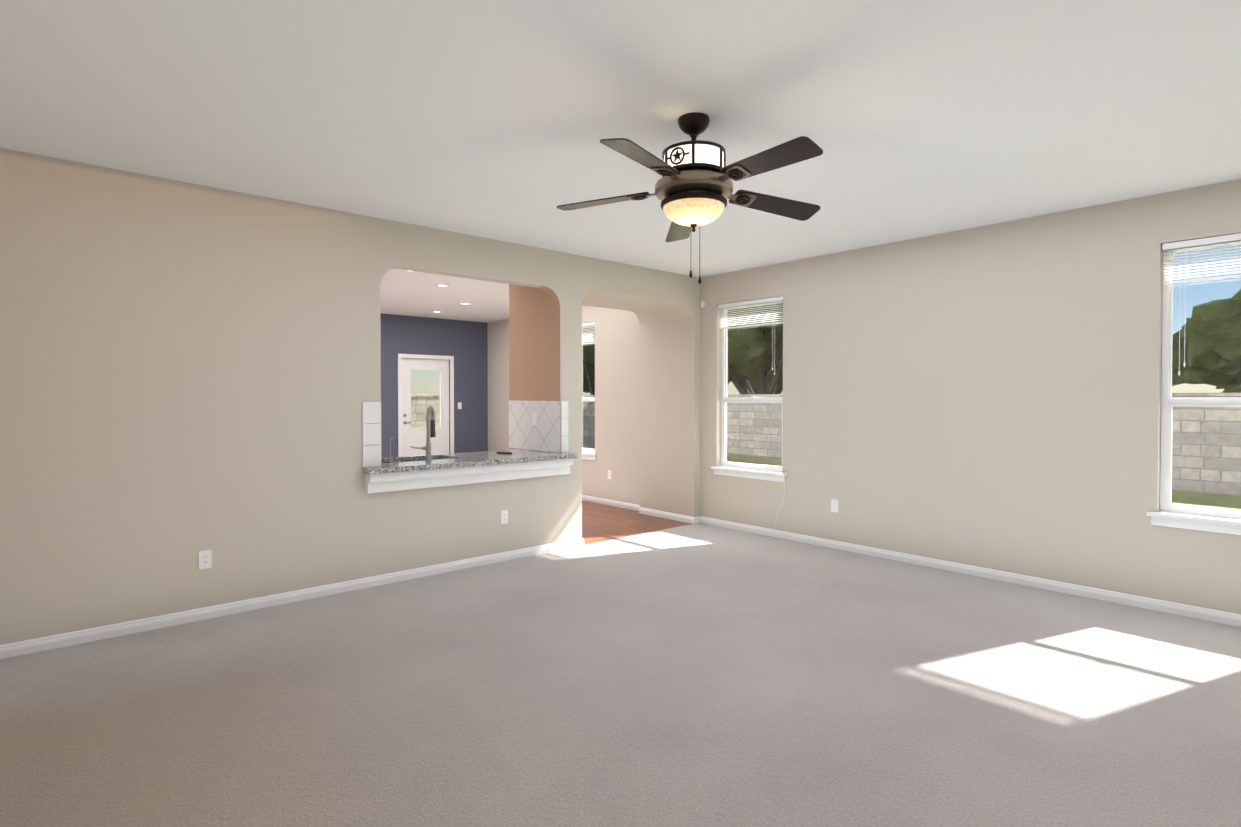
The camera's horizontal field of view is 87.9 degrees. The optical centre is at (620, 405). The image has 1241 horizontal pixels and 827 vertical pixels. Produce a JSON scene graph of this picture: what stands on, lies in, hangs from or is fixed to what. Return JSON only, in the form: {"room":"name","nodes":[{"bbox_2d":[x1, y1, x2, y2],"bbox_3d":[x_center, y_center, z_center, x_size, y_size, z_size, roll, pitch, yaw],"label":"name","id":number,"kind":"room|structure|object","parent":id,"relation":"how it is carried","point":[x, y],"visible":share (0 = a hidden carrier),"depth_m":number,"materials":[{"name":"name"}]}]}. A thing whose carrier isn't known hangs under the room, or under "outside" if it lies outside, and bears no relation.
{"room":"living room","nodes":[
{"label":"living room","id":0,"kind":"room"},
{"bbox_2d":[0,148,699,644],"bbox_3d":[-1.472,0.007,5.152,6.200,2.805,0.120,-1,1,-42],"label":"wall","id":1,"kind":"structure","parent":0,"point":[188,372],"depth_m":4.08,"materials":[{"name":"beige paint"}]},
{"bbox_2d":[199,550,211,569],"bbox_3d":[-2.617,0.970,4.060,0.070,0.115,0.008,-1,1,-42],"label":"electrical outlet","id":2,"kind":"object","parent":1,"relation":"attached to","point":[205,559],"visible":1,"depth_m":4.06,"materials":[{"name":"white plastic"}]},
{"bbox_2d":[0,538,583,658],"bbox_3d":[-2.044,1.300,4.568,4.546,0.073,0.016,-1,1,-42],"label":"baseboard","id":3,"kind":"structure","parent":1,"relation":"attached to","point":[19,648],"depth_m":4.23,"materials":[{"name":"white wood"}]},
{"bbox_2d":[362,402,380,466],"bbox_3d":[-1.831,0.211,4.746,0.136,0.477,0.010,-1,1,-42],"label":"tile strip","id":4,"kind":"object","parent":1,"relation":"attached to","point":[371,433],"depth_m":4.74,"materials":[{"name":"white tile"}]},
{"bbox_2d":[365,459,572,493],"bbox_3d":[-1.151,0.559,5.295,1.840,0.148,0.102,-1,1,-42],"label":"trim","id":5,"kind":"structure","parent":1,"relation":"attached to","point":[389,482],"depth_m":5.16,"materials":[{"name":"white wood"}]},
{"bbox_2d":[501,510,507,523],"bbox_3d":[-0.993,0.950,5.506,0.070,0.115,0.008,-1,1,-42],"label":"electrical outlet","id":6,"kind":"object","parent":1,"relation":"attached to","point":[504,516],"visible":1,"depth_m":5.50,"materials":[{"name":"white plastic"}]},
{"bbox_2d":[561,401,567,452],"bbox_3d":[-0.513,0.195,5.920,0.082,0.477,0.010,-1,1,-42],"label":"tile strip","id":7,"kind":"object","parent":1,"relation":"attached to","point":[564,404],"depth_m":5.91,"materials":[{"name":"white tile"}]},
{"bbox_2d":[636,507,699,523],"bbox_3d":[0.526,1.261,7.439,0.036,0.073,0.887,-1,1,-42],"label":"baseboard","id":8,"kind":"structure","parent":1,"relation":"attached to","point":[688,519],"depth_m":7.38,"materials":[{"name":"white wood"}]},
{"bbox_2d":[380,313,487,457],"bbox_3d":[-4.904,-0.050,9.345,6.950,2.805,0.150,-1,1,-42],"label":"wall","id":9,"kind":"structure","parent":0,"point":[464,343],"depth_m":11.04,"materials":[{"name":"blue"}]},
{"bbox_2d":[398,354,453,456],"bbox_3d":[-3.253,0.203,10.761,0.975,2.099,0.101,-1,1,-42],"label":"door","id":10,"kind":"structure","parent":9,"relation":"in","point":[409,435],"depth_m":10.73,"materials":[{"name":"white wood"}]},
{"bbox_2d":[487,319,582,450],"bbox_3d":[-1.467,-0.067,10.598,0.150,2.805,2.550,-1,1,-42],"label":"wall","id":11,"kind":"structure","parent":0,"point":[498,381],"depth_m":11.21,"materials":[{"name":"beige paint"}]},
{"bbox_2d":[509,284,685,515],"bbox_3d":[-0.163,-0.017,6.899,1.920,2.805,0.750,-1,1,-42],"label":"wall","id":12,"kind":"structure","parent":0,"point":[662,406],"depth_m":7.29,"materials":[{"name":"beige paint"}]},
{"bbox_2d":[509,400,559,452],"bbox_3d":[-0.844,0.190,6.215,0.010,0.479,0.861,-1,1,-42],"label":"backsplash","id":13,"kind":"structure","parent":12,"relation":"attached to","point":[543,434],"depth_m":6.18,"materials":[{"name":"tile"}]},
{"bbox_2d":[532,413,536,424],"bbox_3d":[-0.827,0.126,6.183,0.008,0.115,0.070,-1,1,-42],"label":"outlet","id":14,"kind":"object","parent":13,"relation":"attached to","point":[534,418],"visible":1,"depth_m":6.18,"materials":[{"name":"white plastic"}]},
{"bbox_2d":[0,523,1240,826],"bbox_3d":[0.447,1.409,3.016,6.500,0.100,5.650,-1,1,-42],"label":"floor carpet","id":15,"kind":"object","parent":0,"point":[698,675],"visible":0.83,"depth_m":2.92,"materials":[{"name":"grey carpet"}]},
{"bbox_2d":[0,0,1240,322],"bbox_3d":[-1.230,-1.456,5.199,6.950,0.120,11.200,-1,1,-42],"label":"ceiling","id":16,"kind":"structure","parent":0,"point":[502,118],"depth_m":2.95,"materials":[{"name":"white paint"}]},
{"bbox_2d":[435,284,449,286],"bbox_3d":[-2.112,-1.424,7.641,0.184,0.010,0.184,-1,1,-42],"label":"recessed light","id":17,"kind":"object","parent":16,"relation":"in","point":[441,285],"visible":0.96,"depth_m":7.63,"materials":[{"name":"white"}]},
{"bbox_2d":[556,112,822,283],"bbox_3d":[0.366,-0.972,3.038,1.324,0.788,1.291,-1,1,-42],"label":"ceiling fan","id":18,"kind":"object","parent":16,"relation":"hanging from","point":[694,187],"visible":1,"depth_m":2.96,"materials":[{"name":"brown metal"}]},
{"bbox_2d":[582,500,690,544],"bbox_3d":[-2.379,1.366,6.190,6.500,0.100,2.850,-1,1,-42],"label":"floor","id":19,"kind":"structure","parent":0,"point":[602,522],"depth_m":7.13,"materials":[{"name":"brown wood"}]},
{"bbox_3d":[-1.548,0.903,5.543,1.950,0.843,0.539,-1,1,-42],"label":"cabinet","id":20,"kind":"object","parent":19,"relation":"on","visible":0},
{"bbox_2d":[362,449,577,474],"bbox_3d":[-1.426,0.562,5.461,2.070,0.242,0.790,-1,1,-42],"label":"countertop","id":21,"kind":"structure","parent":20,"relation":"on","point":[439,461],"depth_m":5.40,"materials":[{"name":"stone"}]},
{"bbox_2d":[386,437,396,463],"bbox_3d":[-1.762,0.345,4.973,0.102,0.204,0.067,-1,1,-42],"label":"filter faucet","id":22,"kind":"object","parent":21,"relation":"on","point":[390,460],"visible":1,"depth_m":4.94,"materials":[{"name":"silver metal"}]},
{"bbox_2d":[410,406,435,461],"bbox_3d":[-1.569,0.224,5.179,0.223,0.442,0.145,-1,1,-42],"label":"faucet","id":23,"kind":"object","parent":21,"relation":"on","point":[430,429],"visible":1,"depth_m":5.14,"materials":[{"name":"silver metal"}]},
{"bbox_2d":[497,451,511,453],"bbox_3d":[-1.060,0.428,5.879,0.075,0.013,0.150,-1,1,-42],"label":"phone","id":24,"kind":"object","parent":21,"relation":"on","point":[502,452],"visible":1,"depth_m":5.84,"materials":[{"name":"black plastic"}]},
{"bbox_2d":[582,179,1240,613],"bbox_3d":[1.821,-0.007,6.228,0.150,2.805,8.650,-1,1,-42],"label":"wall","id":25,"kind":"structure","parent":0,"point":[988,397],"depth_m":5.02,"materials":[{"name":"beige paint"}]},
{"bbox_2d":[582,322,596,460],"bbox_3d":[-0.584,-0.201,8.885,0.175,1.840,0.940,-1,1,-42],"label":"window","id":26,"kind":"structure","parent":25,"relation":"in","point":[588,453],"depth_m":8.75,"materials":[{"name":"white plastic"}]},
{"bbox_2d":[582,495,639,509],"bbox_3d":[-0.359,1.246,8.569,0.015,0.073,1.979,-1,1,-42],"label":"baseboard","id":27,"kind":"structure","parent":25,"relation":"attached to","point":[620,504],"depth_m":8.30,"materials":[{"name":"white wood"}]},
{"bbox_2d":[711,296,786,539],"bbox_3d":[1.286,0.107,6.637,0.378,2.396,0.950,-1,1,-42],"label":"window","id":28,"kind":"structure","parent":25,"relation":"in","point":[770,472],"depth_m":6.75,"materials":[{"name":"white plastic"}]},
{"bbox_2d":[831,499,837,512],"bbox_3d":[1.977,0.924,5.948,0.008,0.115,0.070,-1,1,-42],"label":"electrical outlet","id":29,"kind":"object","parent":25,"relation":"attached to","point":[834,505],"visible":1,"depth_m":5.95,"materials":[{"name":"white plastic"}]},
{"bbox_2d":[700,516,1240,626],"bbox_3d":[2.705,1.293,5.125,0.020,0.073,5.500,-1,1,-42],"label":"baseboard","id":30,"kind":"structure","parent":25,"relation":"attached to","point":[1228,618],"depth_m":4.86,"materials":[{"name":"white wood"}]},
{"bbox_2d":[1146,233,1240,534],"bbox_3d":[3.832,-0.134,3.926,0.175,1.840,0.940,-1,1,-42],"label":"window","id":31,"kind":"structure","parent":25,"relation":"in","point":[1170,513],"depth_m":4.13,"materials":[{"name":"white plastic"}]},
{"label":"outside","id":32,"kind":"structure","parent":0,"visible":0},
{"bbox_2d":[727,453,1240,518],"bbox_3d":[30.823,1.287,33.843,79.830,0.300,90.000,-1,1,-42],"label":"lawn","id":33,"kind":"structure","parent":32,"point":[1204,499],"depth_m":10.36,"materials":[{"name":"green plant"}]},
{"bbox_2d":[583,327,594,394],"bbox_3d":[-1.039,-2.350,28.297,5.315,7.123,5.674,-1,1,-42],"label":"tree","id":34,"kind":"object","parent":33,"relation":"on","point":[587,386],"depth_m":26.96,"materials":[{"name":"green plant"}]},
{"bbox_2d":[728,303,782,393],"bbox_3d":[5.118,-2.254,21.826,4.798,7.106,5.992,-1,1,-42],"label":"tree","id":35,"kind":"object","parent":33,"relation":"on","point":[746,352],"depth_m":21.05,"materials":[{"name":"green plant"}]},
{"bbox_2d":[732,371,782,393],"bbox_3d":[5.602,-2.563,27.748,6.954,7.562,7.424,-1,1,-42],"label":"tree","id":36,"kind":"object","parent":33,"relation":"on","point":[752,384],"depth_m":27.55,"materials":[{"name":"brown plant"}]},
{"bbox_2d":[727,393,1240,495],"bbox_3d":[7.699,0.534,13.244,0.470,1.769,40.000,-1,1,-42],"label":"fence","id":37,"kind":"object","parent":33,"relation":"on","point":[1181,438],"depth_m":10.88,"materials":[{"name":"stone"}]},
{"bbox_2d":[1172,289,1240,392],"bbox_3d":[13.745,-0.552,13.233,4.360,3.939,4.113,-1,1,-42],"label":"tree","id":38,"kind":"object","parent":33,"relation":"on","point":[1216,345],"depth_m":12.94,"materials":[{"name":"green plant"}]},
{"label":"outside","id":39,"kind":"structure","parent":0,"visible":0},
{"bbox_3d":[-27.069,1.529,16.157,30.170,0.300,39.430,-1,1,-42],"label":"lawn","id":40,"kind":"structure","parent":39,"visible":0},
{"bbox_2d":[411,394,594,448],"bbox_3d":[-8.094,0.581,13.410,22.880,1.669,0.310,-1,1,-42],"label":"fence","id":41,"kind":"object","parent":40,"relation":"on","point":[432,402],"depth_m":16.30,"materials":[{"name":"stone"}]}
]}

